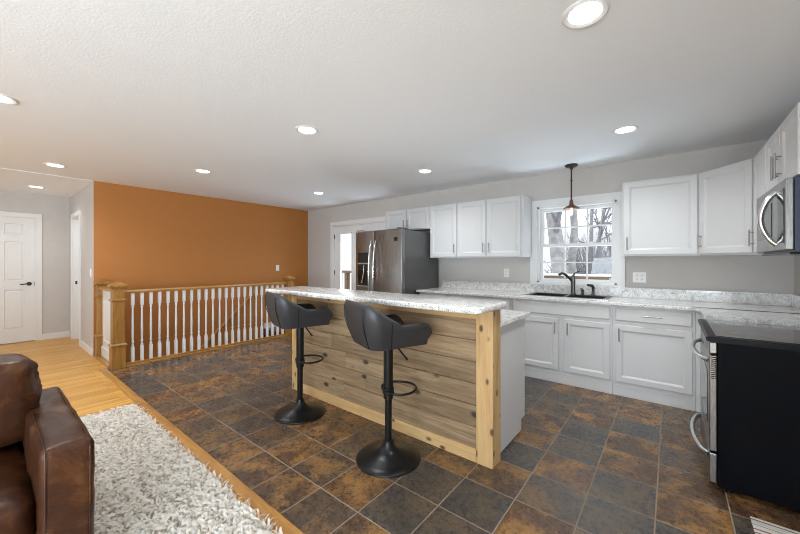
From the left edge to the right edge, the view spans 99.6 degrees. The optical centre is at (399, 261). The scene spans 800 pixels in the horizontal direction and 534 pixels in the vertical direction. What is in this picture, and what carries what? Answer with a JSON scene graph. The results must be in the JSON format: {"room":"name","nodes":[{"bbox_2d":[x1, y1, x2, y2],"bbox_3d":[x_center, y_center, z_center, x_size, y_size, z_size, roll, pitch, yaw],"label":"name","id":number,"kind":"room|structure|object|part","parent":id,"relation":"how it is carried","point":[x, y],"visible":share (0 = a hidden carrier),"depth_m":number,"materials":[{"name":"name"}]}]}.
{"room":"open-plan kitchen","nodes":[
{"label":"open-plan kitchen","id":0,"kind":"room"},
{"bbox_2d":[0,191,68,333],"bbox_3d":[-7.564,0.090,3.866,0.140,2.440,5.670,0,0,39],"label":"wall","id":1,"kind":"structure","parent":0,"point":[54,210],"depth_m":5.78,"materials":[{"name":"beige paint"}]},
{"bbox_2d":[0,211,41,343],"bbox_3d":[-6.339,0.255,5.352,0.173,2.110,0.920,0,0,39],"label":"door","id":2,"kind":"structure","parent":1,"relation":"in","point":[20,236],"depth_m":5.51,"materials":[{"name":"white paint"}]},
{"bbox_2d":[42,331,69,339],"bbox_3d":[-5.909,1.259,5.808,0.014,0.102,0.330,0,0,39],"label":"baseboard","id":3,"kind":"structure","parent":1,"relation":"attached to","point":[54,335],"depth_m":5.80,"materials":[{"name":"white paint"}]},
{"bbox_2d":[69,181,93,355],"bbox_3d":[-5.001,0.090,5.369,1.980,2.440,0.120,0,0,39],"label":"wall","id":4,"kind":"structure","parent":0,"point":[83,200],"depth_m":5.00,"materials":[{"name":"beige paint"}]},
{"bbox_2d":[71,210,80,345],"bbox_3d":[-5.256,0.250,5.562,0.820,2.120,0.138,0,0,39],"label":"door","id":5,"kind":"structure","parent":4,"relation":"in","point":[75,222],"depth_m":5.73,"materials":[{"name":"white paint"}]},
{"bbox_2d":[80,340,92,355],"bbox_3d":[-4.620,1.262,4.977,0.895,0.097,0.014,0,0,39],"label":"baseboard","id":6,"kind":"structure","parent":4,"relation":"attached to","point":[88,349],"depth_m":4.93,"materials":[{"name":"white paint"}]},
{"bbox_2d":[94,181,307,361],"bbox_3d":[-3.199,1.290,6.129,0.120,4.840,3.558,0,0,39],"label":"wall","id":7,"kind":"structure","parent":0,"point":[145,238],"depth_m":5.62,"materials":[{"name":"orange paint"}]},
{"bbox_2d":[201,286,259,347],"bbox_3d":[-3.181,1.157,5.973,0.104,1.500,1.574,0,0,39],"label":"wall handrail","id":8,"kind":"object","parent":7,"relation":"attached to","point":[253,292],"visible":0.31,"depth_m":6.08,"materials":[{"name":"brown wood"}]},
{"bbox_2d":[264,322,275,327],"bbox_3d":[-2.359,1.260,7.070,0.014,0.100,1.040,0,0,39],"label":"baseboard","id":9,"kind":"structure","parent":7,"relation":"attached to","point":[269,323],"depth_m":6.75,"materials":[{"name":"white paint"}]},
{"bbox_2d":[0,0,799,210],"bbox_3d":[-2.880,-1.188,2.315,9.110,0.125,9.110,0,0,39],"label":"ceiling","id":10,"kind":"structure","parent":0,"point":[149,94],"depth_m":2.23,"materials":[{"name":"white paint"}]},
{"bbox_2d":[0,93,18,103],"bbox_3d":[-2.760,-1.125,2.316,0.196,0.010,0.196,0,0,39],"label":"recessed light","id":11,"kind":"object","parent":10,"relation":"in","point":[4,99],"visible":1,"depth_m":2.35,"materials":[{"name":"white paint"}]},
{"bbox_2d":[27,185,44,188],"bbox_3d":[-5.436,-1.120,5.050,0.196,0.010,0.196,0,0,39],"label":"recessed light","id":12,"kind":"object","parent":10,"relation":"in","point":[31,186],"visible":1,"depth_m":5.02,"materials":[{"name":"white paint"}]},
{"bbox_2d":[43,163,66,167],"bbox_3d":[-4.019,-1.125,3.940,0.196,0.010,0.196,0,0,39],"label":"recessed light","id":13,"kind":"object","parent":10,"relation":"in","point":[46,164],"visible":1,"depth_m":3.94,"materials":[{"name":"white paint"}]},
{"bbox_2d":[194,169,211,173],"bbox_3d":[-2.446,-1.125,4.197,0.196,0.010,0.196,0,0,39],"label":"recessed light","id":14,"kind":"object","parent":10,"relation":"in","point":[204,171],"visible":1,"depth_m":4.20,"materials":[{"name":"white paint"}]},
{"bbox_2d":[295,125,318,134],"bbox_3d":[-0.796,-1.125,2.893,0.196,0.010,0.196,0,0,39],"label":"recessed light","id":15,"kind":"object","parent":10,"relation":"in","point":[303,129],"visible":1,"depth_m":2.88,"materials":[{"name":"white paint"}]},
{"bbox_2d":[417,169,432,173],"bbox_3d":[0.311,-1.125,4.198,0.196,0.010,0.196,0,0,39],"label":"recessed light","id":16,"kind":"object","parent":10,"relation":"in","point":[423,171],"visible":1,"depth_m":4.21,"materials":[{"name":"white paint"}]},
{"bbox_2d":[563,163,579,215],"bbox_3d":[1.996,-0.812,3.937,0.180,0.635,0.180,0,0,39],"label":"pendant light","id":17,"kind":"object","parent":10,"relation":"hanging from","point":[571,206],"visible":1,"depth_m":3.92,"materials":[{"name":"black metal"}]},
{"bbox_3d":[1.996,-0.895,3.937,0.024,0.390,0.024,0,0,39],"label":"rod","id":18,"kind":"part","parent":17,"relation":"part of","materials":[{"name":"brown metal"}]},
{"bbox_3d":[1.996,-0.675,3.937,0.180,0.110,0.180,0,0,39],"label":"lamp shade","id":19,"kind":"part","parent":17,"relation":"part of","materials":[{"name":"brown metal"}]},
{"bbox_2d":[561,0,610,28],"bbox_3d":[0.840,-1.125,1.534,0.196,0.010,0.196,0,0,39],"label":"recessed light","id":20,"kind":"object","parent":10,"relation":"in","point":[583,13],"visible":1,"depth_m":1.53,"materials":[{"name":"white paint"}]},
{"bbox_2d":[612,125,638,134],"bbox_3d":[1.920,-1.125,2.882,0.196,0.010,0.196,0,0,39],"label":"recessed light","id":21,"kind":"object","parent":10,"relation":"in","point":[626,129],"visible":1,"depth_m":2.87,"materials":[{"name":"white paint"}]},
{"bbox_2d":[0,327,799,533],"bbox_3d":[-2.958,1.370,2.378,9.310,0.120,9.110,0,0,39],"label":"floor","id":22,"kind":"structure","parent":0,"point":[580,460],"depth_m":2.25,"materials":[{"name":"tile"}]},
{"bbox_2d":[80,403,282,533],"bbox_3d":[-2.054,1.290,1.251,2.947,0.037,2.490,0,0,39],"label":"shaggy rug","id":23,"kind":"object","parent":22,"relation":"on","point":[145,482],"visible":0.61,"depth_m":1.92,"materials":[{"name":"fabric"}]},
{"bbox_2d":[0,353,94,533],"bbox_3d":[-2.321,0.860,0.706,0.994,0.875,2.391,0,0,39],"label":"leather sofa","id":24,"kind":"object","parent":23,"relation":"on","point":[47,453],"visible":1,"depth_m":1.31,"materials":[{"name":"brown leather"}]},
{"bbox_2d":[0,444,35,533],"bbox_3d":[-1.919,0.949,1.043,0.772,0.241,1.098,0,0,39],"label":"seat cushion","id":25,"kind":"object","parent":24,"relation":"on","point":[17,478],"depth_m":1.28,"materials":[{"name":"brown leather"}]},
{"bbox_2d":[0,353,41,447],"bbox_3d":[-2.133,0.642,1.238,0.344,0.438,1.128,0,0,39],"label":"cushion","id":26,"kind":"object","parent":24,"relation":"on","point":[20,382],"depth_m":1.53,"materials":[{"name":"brown leather"}]},
{"bbox_3d":[-1.601,0.968,1.555,0.931,0.577,0.166,0,0,39],"label":"arm","id":27,"kind":"part","parent":24,"relation":"part of","materials":[{"name":"brown leather"}]},
{"bbox_2d":[93,275,295,369],"bbox_3d":[-3.074,0.780,5.394,1.007,1.080,2.582,0,0,39],"label":"stair railing","id":28,"kind":"object","parent":22,"relation":"on","point":[110,345],"visible":0.89,"depth_m":4.64,"materials":[{"name":"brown wood"}]},
{"bbox_3d":[-4.154,0.812,4.715,0.136,0.995,0.136,0,0,39],"label":"newel post","id":29,"kind":"part","parent":28,"relation":"part of","materials":[{"name":"brown wood"}]},
{"bbox_3d":[-3.881,1.305,4.483,0.835,0.030,0.140,0,0,39],"label":"plate","id":30,"kind":"part","parent":28,"relation":"part of","materials":[{"name":"brown wood"}]},
{"bbox_3d":[-3.826,0.362,4.452,0.710,0.025,0.100,0,0,39],"label":"cap rail","id":31,"kind":"part","parent":28,"relation":"part of","materials":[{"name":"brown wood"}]},
{"bbox_3d":[-3.839,1.225,4.443,0.695,0.130,0.014,0,0,39],"label":"panel","id":32,"kind":"part","parent":28,"relation":"part of","materials":[{"name":"white paint"}]},
{"bbox_3d":[-3.819,0.833,4.468,0.700,0.915,0.050,0,0,39],"label":"panel","id":33,"kind":"part","parent":28,"relation":"part of","materials":[{"name":"white paint"}]},
{"bbox_3d":[-3.502,0.812,4.192,0.136,0.995,0.136,0,0,39],"label":"newel post","id":34,"kind":"part","parent":28,"relation":"part of","materials":[{"name":"brown wood"}]},
{"bbox_3d":[-2.749,0.375,5.132,0.068,0.040,2.292,0,0,39],"label":"handrail","id":35,"kind":"part","parent":28,"relation":"part of","materials":[{"name":"brown wood"}]},
{"bbox_3d":[-2.754,1.295,5.137,0.115,0.050,2.270,0,0,39],"label":"shoe rail","id":36,"kind":"part","parent":28,"relation":"part of","materials":[{"name":"brown wood"}]},
{"bbox_3d":[-1.995,0.812,6.073,0.136,0.995,0.136,0,0,39],"label":"newel post","id":37,"kind":"part","parent":28,"relation":"part of","materials":[{"name":"brown wood"}]},
{"bbox_2d":[99,368,303,533],"bbox_3d":[-1.188,1.357,2.163,6.280,0.106,0.070,0,0,39],"label":"trim","id":38,"kind":"structure","parent":22,"relation":"on","point":[239,487],"depth_m":2.15,"materials":[{"name":"brown wood"}]},
{"bbox_2d":[264,291,332,424],"bbox_3d":[-0.884,0.781,2.920,0.472,1.057,0.478,0,0,-35],"label":"bar stool","id":39,"kind":"object","parent":22,"relation":"on","point":[283,313],"visible":1,"depth_m":2.82,"materials":[{"name":"black leather"}]},
{"bbox_2d":[344,299,431,477],"bbox_3d":[-0.096,0.781,2.251,0.472,1.057,0.478,0,0,-29],"label":"bar stool","id":40,"kind":"object","parent":22,"relation":"on","point":[369,328],"visible":1,"depth_m":2.15,"materials":[{"name":"black leather"}]},
{"bbox_3d":[-0.074,0.490,2.263,0.390,0.104,0.359,0,0,-29],"label":"seat","id":41,"kind":"part","parent":40,"relation":"part of","materials":[{"name":"black leather"}]},
{"bbox_2d":[292,295,500,468],"bbox_3d":[-0.226,0.803,2.860,2.179,1.013,0.130,0,0,39],"label":"kitchen island","id":42,"kind":"object","parent":22,"relation":"on","point":[455,406],"visible":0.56,"depth_m":2.45,"materials":[{"name":"brown wood"}]},
{"bbox_3d":[-1.043,0.803,3.515,0.085,1.013,0.130,0,0,39],"label":"corner post","id":43,"kind":"part","parent":42,"relation":"part of","materials":[{"name":"brown wood"}]},
{"bbox_2d":[265,286,506,314],"bbox_3d":[-0.306,0.277,2.761,2.268,0.038,0.455,0,0,39],"label":"island countertop","id":44,"kind":"structure","parent":42,"relation":"on","point":[427,302],"depth_m":2.39,"materials":[{"name":"stone"}]},
{"bbox_3d":[-0.268,0.336,2.832,1.979,0.078,0.027,0,0,39],"label":"rail","id":45,"kind":"part","parent":42,"relation":"part of","materials":[{"name":"brown wood"}]},
{"bbox_3d":[-0.268,1.266,2.832,1.979,0.088,0.027,0,0,39],"label":"rail","id":46,"kind":"part","parent":42,"relation":"part of","materials":[{"name":"brown wood"}]},
{"bbox_3d":[0.579,0.803,2.215,0.115,1.013,0.130,0,0,39],"label":"corner post","id":47,"kind":"part","parent":42,"relation":"part of","materials":[{"name":"brown wood"}]},
{"bbox_2d":[356,227,437,294],"bbox_3d":[-0.062,0.415,5.202,0.905,1.790,1.001,0,0,39],"label":"refrigerator","id":48,"kind":"object","parent":22,"relation":"on","point":[398,260],"visible":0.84,"depth_m":4.85,"materials":[{"name":"silver metal"}]},
{"bbox_3d":[-0.508,0.375,5.066,0.380,1.670,0.070,0,0,39],"label":"freezer door","id":49,"kind":"part","parent":48,"relation":"part of","materials":[{"name":"silver metal"}]},
{"bbox_3d":[-0.440,0.190,4.914,0.024,1.007,0.080,0,0,39],"label":"handle","id":50,"kind":"part","parent":48,"relation":"part of","materials":[{"name":"metal"}]},
{"bbox_3d":[-0.370,0.190,4.858,0.024,1.007,0.080,0,0,39],"label":"handle","id":51,"kind":"part","parent":48,"relation":"part of","materials":[{"name":"metal"}]},
{"bbox_3d":[-0.152,0.375,4.781,0.519,1.670,0.070,0,0,39],"label":"fresh food door","id":52,"kind":"part","parent":48,"relation":"part of","materials":[{"name":"silver metal"}]},
{"bbox_2d":[419,292,448,296],"bbox_3d":[0.645,0.870,4.889,0.490,0.881,0.674,0,0,39],"label":"base cabinet","id":53,"kind":"object","parent":22,"relation":"on","point":[420,293],"visible":0.03,"depth_m":4.66,"materials":[{"name":"white paint"}]},
{"bbox_2d":[449,294,512,309],"bbox_3d":[1.170,0.870,4.469,0.850,0.881,0.674,0,0,39],"label":"base cabinet","id":54,"kind":"object","parent":22,"relation":"on","point":[508,301],"visible":0.06,"depth_m":4.12,"materials":[{"name":"white paint"}]},
{"bbox_2d":[501,318,524,451],"bbox_3d":[0.002,0.870,3.143,2.121,0.881,0.593,0,0,39],"label":"base cabinet","id":55,"kind":"object","parent":22,"relation":"on","point":[512,334],"visible":0.07,"depth_m":2.47,"materials":[{"name":"white paint"}]},
{"bbox_2d":[501,309,529,326],"bbox_3d":[0.001,0.412,3.140,2.183,0.032,0.588,0,0,39],"label":"countertop","id":56,"kind":"structure","parent":55,"relation":"on","point":[507,316],"depth_m":2.51,"materials":[{"name":"stone"}]},
{"bbox_2d":[513,299,612,393],"bbox_3d":[1.894,0.870,3.888,1.004,0.881,0.674,0,0,39],"label":"base cabinet","id":57,"kind":"object","parent":22,"relation":"on","point":[567,343],"visible":0.78,"depth_m":3.58,"materials":[{"name":"white paint"}]},
{"bbox_3d":[1.531,0.890,3.804,0.472,0.560,0.020,0,0,39],"label":"door","id":58,"kind":"part","parent":57,"relation":"part of","materials":[{"name":"white paint"}]},
{"bbox_3d":[1.711,0.511,3.659,0.964,0.127,0.020,0,0,39],"label":"false drawer","id":59,"kind":"part","parent":57,"relation":"part of","materials":[{"name":"white paint"}]},
{"bbox_3d":[1.924,0.890,3.488,0.418,0.560,0.020,0,0,39],"label":"door","id":60,"kind":"part","parent":57,"relation":"part of","materials":[{"name":"white paint"}]},
{"bbox_2d":[613,306,695,410],"bbox_3d":[2.529,0.870,3.379,0.618,0.881,0.674,0,0,39],"label":"base cabinet","id":61,"kind":"object","parent":22,"relation":"on","point":[654,361],"visible":0.99,"depth_m":3.13,"materials":[{"name":"white paint"}]},
{"bbox_3d":[2.345,0.511,3.151,0.578,0.127,0.020,0,0,39],"label":"drawer","id":62,"kind":"part","parent":61,"relation":"part of","materials":[{"name":"white paint"}]},
{"bbox_3d":[2.345,0.892,3.151,0.578,0.555,0.020,0,0,39],"label":"door","id":63,"kind":"part","parent":61,"relation":"part of","materials":[{"name":"white paint"}]},
{"bbox_2d":[696,311,702,411],"bbox_3d":[2.889,0.870,2.783,0.685,0.881,1.153,0,0,39],"label":"base cabinet","id":64,"kind":"object","parent":22,"relation":"on","point":[698,315],"visible":0.02,"depth_m":2.95,"materials":[{"name":"white paint"}]},
{"bbox_2d":[416,280,799,326],"bbox_3d":[1.718,0.356,3.720,3.687,0.143,1.162,0,0,39],"label":"countertop","id":65,"kind":"structure","parent":64,"relation":"on","point":[750,307],"depth_m":3.37,"materials":[{"name":"white stone"}]},
{"bbox_2d":[524,292,613,299],"bbox_3d":[1.942,0.481,3.929,0.867,0.187,0.462,0,0,39],"label":"sink","id":66,"kind":"object","parent":65,"relation":"in","point":[560,295],"visible":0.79,"depth_m":3.93,"materials":[{"name":"black"}]},
{"bbox_2d":[587,284,595,295],"bbox_3d":[2.217,0.321,3.920,0.097,0.135,0.049,0,0,-6],"label":"sprayer","id":67,"kind":"object","parent":66,"relation":"on","point":[589,285],"visible":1,"depth_m":3.91,"materials":[{"name":"grey metal"}]},
{"bbox_2d":[558,271,580,294],"bbox_3d":[2.013,0.247,4.042,0.249,0.282,0.115,0,0,11],"label":"kitchen faucet","id":68,"kind":"object","parent":65,"relation":"on","point":[572,279],"visible":1,"depth_m":4.03,"materials":[{"name":"grey metal"}]},
{"bbox_3d":[1.986,0.187,4.036,0.205,0.140,0.034,0,0,-8],"label":"spout","id":69,"kind":"part","parent":68,"relation":"part of","materials":[{"name":"grey metal"}]},
{"bbox_2d":[690,319,799,510],"bbox_3d":[2.254,0.867,2.052,0.750,0.887,0.766,0,0,39],"label":"range","id":70,"kind":"object","parent":22,"relation":"on","point":[749,414],"visible":1,"depth_m":1.85,"materials":[{"name":"black metal"}]},
{"bbox_3d":[1.996,1.125,2.259,0.087,0.027,0.672,0,0,39],"label":"handle","id":71,"kind":"part","parent":70,"relation":"part of","materials":[{"name":"metal"}]},
{"bbox_3d":[1.996,0.575,2.259,0.087,0.027,0.672,0,0,39],"label":"handle","id":72,"kind":"part","parent":70,"relation":"part of","materials":[{"name":"metal"}]},
{"bbox_3d":[2.030,1.181,2.232,0.032,0.168,0.752,0,0,39],"label":"storage drawer","id":73,"kind":"part","parent":70,"relation":"part of","materials":[{"name":"silver metal"}]},
{"bbox_3d":[2.030,0.810,2.232,0.032,0.550,0.752,0,0,39],"label":"oven door","id":74,"kind":"part","parent":70,"relation":"part of","materials":[{"name":"silver metal"}]},
{"bbox_3d":[2.030,0.493,2.232,0.032,0.064,0.752,0,0,39],"label":"control panel","id":75,"kind":"part","parent":70,"relation":"part of","materials":[{"name":"silver metal"}]},
{"bbox_3d":[2.276,0.443,2.034,0.694,0.032,0.766,0,0,39],"label":"cooktop frame","id":76,"kind":"part","parent":70,"relation":"part of","materials":[{"name":"metal"}]},
{"bbox_3d":[2.286,0.425,2.026,0.628,0.004,0.718,0,0,39],"label":"cooktop glass","id":77,"kind":"part","parent":70,"relation":"part of","materials":[{"name":"black glass"}]},
{"bbox_2d":[750,516,799,533],"bbox_3d":[1.774,1.305,1.285,0.530,0.008,0.725,0,0,39],"label":"striped mat","id":78,"kind":"object","parent":22,"relation":"on","point":[760,526],"visible":1,"depth_m":1.65,"materials":[{"name":"white fabric"}]},
{"bbox_2d":[308,140,793,293],"bbox_3d":[0.786,0.090,5.304,7.410,2.440,0.140,0,0,39],"label":"wall","id":79,"kind":"structure","parent":0,"point":[760,274],"depth_m":3.93,"materials":[{"name":"beige paint"}]},
{"bbox_2d":[330,216,385,289],"bbox_3d":[-0.672,0.247,6.460,1.840,2.125,0.160,0,0,39],"label":"door","id":80,"kind":"structure","parent":79,"relation":"in","point":[337,229],"depth_m":6.76,"materials":[{"name":"white paint"}]},
{"bbox_2d":[386,206,429,231],"bbox_3d":[0.192,-0.667,5.450,0.880,0.335,0.372,0,0,39],"label":"upper cabinet","id":81,"kind":"object","parent":79,"relation":"attached to","point":[415,219],"visible":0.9,"depth_m":5.29,"materials":[{"name":"white paint"}]},
{"bbox_3d":[-0.067,-0.667,5.475,0.422,0.311,0.020,0,0,39],"label":"door","id":82,"kind":"part","parent":81,"relation":"part of","materials":[{"name":"white paint"}]},
{"bbox_3d":[0.272,-0.667,5.204,0.422,0.311,0.020,0,0,39],"label":"door","id":83,"kind":"part","parent":81,"relation":"part of","materials":[{"name":"white paint"}]},
{"bbox_2d":[430,203,457,257],"bbox_3d":[0.717,-0.448,5.029,0.462,0.775,0.372,0,0,39],"label":"upper cabinet","id":84,"kind":"object","parent":79,"relation":"attached to","point":[443,218],"visible":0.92,"depth_m":4.90,"materials":[{"name":"white paint"}]},
{"bbox_2d":[458,195,531,257],"bbox_3d":[1.261,-0.448,4.593,0.930,0.775,0.372,0,0,39],"label":"upper cabinet","id":85,"kind":"object","parent":79,"relation":"attached to","point":[496,227],"visible":1,"depth_m":4.43,"materials":[{"name":"white paint"}]},
{"bbox_3d":[0.980,-0.449,4.636,0.422,0.748,0.020,0,0,39],"label":"door","id":86,"kind":"part","parent":85,"relation":"part of","materials":[{"name":"white paint"}]},
{"bbox_3d":[1.332,-0.449,4.354,0.450,0.748,0.020,0,0,39],"label":"door","id":87,"kind":"part","parent":85,"relation":"part of","materials":[{"name":"white paint"}]},
{"bbox_2d":[504,269,508,276],"bbox_3d":[1.467,0.150,4.662,0.072,0.116,0.010,0,0,39],"label":"wall outlet","id":88,"kind":"object","parent":79,"relation":"attached to","point":[506,271],"visible":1,"depth_m":4.66,"materials":[{"name":"white plastic"}]},
{"bbox_2d":[530,192,624,286],"bbox_3d":[2.169,-0.255,4.181,1.043,1.080,0.162,0,0,39],"label":"window","id":89,"kind":"structure","parent":79,"relation":"in","point":[614,200],"depth_m":4.13,"materials":[{"name":"white paint"}]},
{"bbox_3d":[2.174,0.006,4.182,0.836,0.478,0.035,0,0,39],"label":"sash","id":90,"kind":"part","parent":89,"relation":"part of","materials":[{"name":"white paint"}]},
{"bbox_3d":[2.199,-0.440,4.213,0.836,0.496,0.035,0,0,39],"label":"sash","id":91,"kind":"part","parent":89,"relation":"part of","materials":[{"name":"white paint"}]},
{"bbox_2d":[442,280,799,308],"bbox_3d":[1.734,0.341,3.707,3.647,0.111,1.162,0,0,39],"label":"backsplash","id":92,"kind":"structure","parent":79,"relation":"attached to","point":[778,299],"depth_m":3.64,"materials":[{"name":"stone"}]},
{"bbox_2d":[633,272,645,282],"bbox_3d":[2.637,0.170,3.724,0.120,0.116,0.010,0,0,39],"label":"wall outlet","id":93,"kind":"object","parent":79,"relation":"attached to","point":[638,277],"visible":1,"depth_m":3.72,"materials":[{"name":"white plastic"}]},
{"bbox_2d":[622,173,698,256],"bbox_3d":[2.660,-0.448,3.471,0.608,0.775,0.372,0,0,39],"label":"upper cabinet","id":94,"kind":"object","parent":79,"relation":"attached to","point":[660,216],"visible":1,"depth_m":3.34,"materials":[{"name":"white paint"}]},
{"bbox_2d":[794,256,799,294],"bbox_3d":[0.729,0.090,-0.578,0.140,2.440,9.110,0,0,39],"label":"wall","id":95,"kind":"structure","parent":0,"point":[796,258],"depth_m":2.95,"materials":[{"name":"beige paint"}]},
{"bbox_2d":[698,158,761,255],"bbox_3d":[3.045,-0.448,2.957,0.664,0.775,0.693,0,0,39],"label":"upper cabinet","id":96,"kind":"object","parent":95,"relation":"attached to","point":[725,192],"visible":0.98,"depth_m":2.90,"materials":[{"name":"white paint"}]},
{"bbox_2d":[748,144,765,253],"bbox_3d":[2.792,-0.448,2.416,0.382,0.775,0.463,0,0,39],"label":"upper cabinet","id":97,"kind":"object","parent":95,"relation":"attached to","point":[759,161],"visible":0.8,"depth_m":2.60,"materials":[{"name":"white paint"}]},
{"bbox_3d":[2.773,-0.190,2.670,0.034,0.130,0.011,0,0,39],"label":"handle","id":98,"kind":"part","parent":97,"relation":"part of","materials":[{"name":"silver metal"}]},
{"bbox_2d":[766,102,799,191],"bbox_3d":[2.407,-0.638,1.935,0.382,0.393,0.766,0,0,39],"label":"upper cabinet","id":99,"kind":"object","parent":95,"relation":"attached to","point":[783,147],"visible":0.94,"depth_m":1.97,"materials":[{"name":"white paint"}]},
{"bbox_3d":[2.410,-0.637,2.175,0.020,0.371,0.368,0,0,39],"label":"door","id":100,"kind":"part","parent":99,"relation":"part of","materials":[{"name":"white paint"}]},
{"bbox_3d":[2.295,-0.575,2.073,0.034,0.150,0.011,0,0,39],"label":"handle","id":101,"kind":"part","parent":99,"relation":"part of","materials":[{"name":"silver metal"}]},
{"bbox_3d":[2.246,-0.575,2.013,0.034,0.150,0.011,0,0,39],"label":"handle","id":102,"kind":"part","parent":99,"relation":"part of","materials":[{"name":"silver metal"}]},
{"bbox_2d":[757,176,799,255],"bbox_3d":[2.371,-0.240,1.960,0.465,0.400,0.760,0,0,39],"label":"microwave","id":103,"kind":"object","parent":99,"relation":"attached to","point":[778,209],"visible":1,"depth_m":1.84,"materials":[{"name":"silver metal"}]},
{"bbox_3d":[2.110,-0.246,1.938,0.086,0.318,0.028,0,0,39],"label":"handle","id":104,"kind":"part","parent":103,"relation":"part of","materials":[{"name":"metal"}]},
{"bbox_3d":[2.174,-0.637,1.879,0.020,0.371,0.368,0,0,39],"label":"door","id":105,"kind":"part","parent":99,"relation":"part of","materials":[{"name":"white paint"}]},
{"label":"outside","id":106,"kind":"structure","parent":0,"visible":0},
{"bbox_2d":[342,269,583,289],"bbox_3d":[29.763,1.935,37.122,120.000,0.250,84.840,0,0,39],"label":"ground","id":107,"kind":"structure","parent":106,"point":[544,269],"depth_m":37.08,"materials":[{"name":"white snow"}]},
{"bbox_2d":[342,269,610,288],"bbox_3d":[-0.072,1.010,8.543,10.400,1.600,0.140,0,0,39],"label":"deck railing","id":108,"kind":"object","parent":107,"relation":"on","point":[346,272],"visible":0.02,"depth_m":6.07,"materials":[{"name":"wood"}]},
{"bbox_3d":[-1.519,1.060,9.703,0.090,1.500,0.090,0,0,39],"label":"post","id":109,"kind":"part","parent":108,"relation":"part of","materials":[{"name":"brown wood"}]},
{"bbox_3d":[-0.072,0.682,8.543,10.400,0.855,0.140,0,0,39],"label":"rail","id":110,"kind":"part","parent":108,"relation":"part of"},
{"bbox_2d":[546,211,568,273],"bbox_3d":[2.978,-2.835,10.344,4.936,9.412,6.355,0,0,14],"label":"bare tree","id":111,"kind":"object","parent":107,"relation":"on","point":[553,219],"visible":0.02,"depth_m":9.22,"materials":[{"name":"grey plant"}]},
{"bbox_2d":[568,210,577,273],"bbox_3d":[3.927,-2.934,10.422,5.994,9.549,4.552,0,0,-31],"label":"bare tree","id":112,"kind":"object","parent":107,"relation":"on","point":[572,269],"visible":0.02,"depth_m":9.59,"materials":[{"name":"grey plant"}]},
{"bbox_2d":[544,220,610,273],"bbox_3d":[6.052,0.023,12.283,4.241,3.612,3.099,0,0,44],"label":"bare shrub","id":113,"kind":"object","parent":107,"relation":"on","point":[601,267],"visible":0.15,"depth_m":11.65,"materials":[{"name":"plant"}]},
{"bbox_2d":[544,211,610,273],"bbox_3d":[7.693,-0.331,14.507,4.093,4.316,5.279,0,0,-34],"label":"bare shrub","id":114,"kind":"object","parent":107,"relation":"on","point":[577,211],"visible":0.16,"depth_m":14.49,"materials":[{"name":"plant"}]},
{"bbox_2d":[545,209,611,273],"bbox_3d":[6.559,-0.161,10.746,3.794,3.977,3.759,0,0,-14],"label":"bare shrub","id":115,"kind":"object","parent":107,"relation":"on","point":[591,265],"visible":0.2,"depth_m":10.73,"materials":[{"name":"plant"}]},
{"bbox_2d":[547,232,611,273],"bbox_3d":[7.362,0.118,12.887,3.429,3.425,4.176,0,0,-39],"label":"bare shrub","id":116,"kind":"object","parent":107,"relation":"on","point":[581,268],"visible":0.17,"depth_m":12.65,"materials":[{"name":"plant"}]},
{"bbox_2d":[563,223,610,272],"bbox_3d":[9.384,-0.122,16.089,4.326,3.904,3.990,0,0,39],"label":"bare shrub","id":117,"kind":"object","parent":107,"relation":"on","point":[608,223],"visible":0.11,"depth_m":15.97,"materials":[{"name":"grey plant"}]},
{"bbox_2d":[563,209,611,270],"bbox_3d":[10.313,-2.437,18.514,6.984,8.545,5.675,0,0,-38],"label":"bare tree","id":118,"kind":"object","parent":107,"relation":"on","point":[590,210],"visible":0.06,"depth_m":18.46,"materials":[{"name":"grey plant"}]},
{"bbox_2d":[583,207,610,270],"bbox_3d":[8.085,-2.468,13.171,4.293,8.624,6.658,0,0,31],"label":"bare tree","id":119,"kind":"object","parent":107,"relation":"on","point":[603,215],"visible":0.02,"depth_m":13.21,"materials":[{"name":"grey plant"}]},
{"bbox_2d":[583,207,611,266],"bbox_3d":[9.747,-1.171,14.741,4.336,6.024,3.528,0,0,39],"label":"bare tree","id":120,"kind":"object","parent":107,"relation":"on","point":[611,207],"visible":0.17,"depth_m":15.42,"materials":[{"name":"grey plant"}]},
{"bbox_2d":[593,233,611,273],"bbox_3d":[17.907,-0.165,22.813,7.800,3.950,6.800,0,0,39],"label":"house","id":121,"kind":"structure","parent":107,"relation":"on","point":[603,233],"depth_m":23.15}
]}

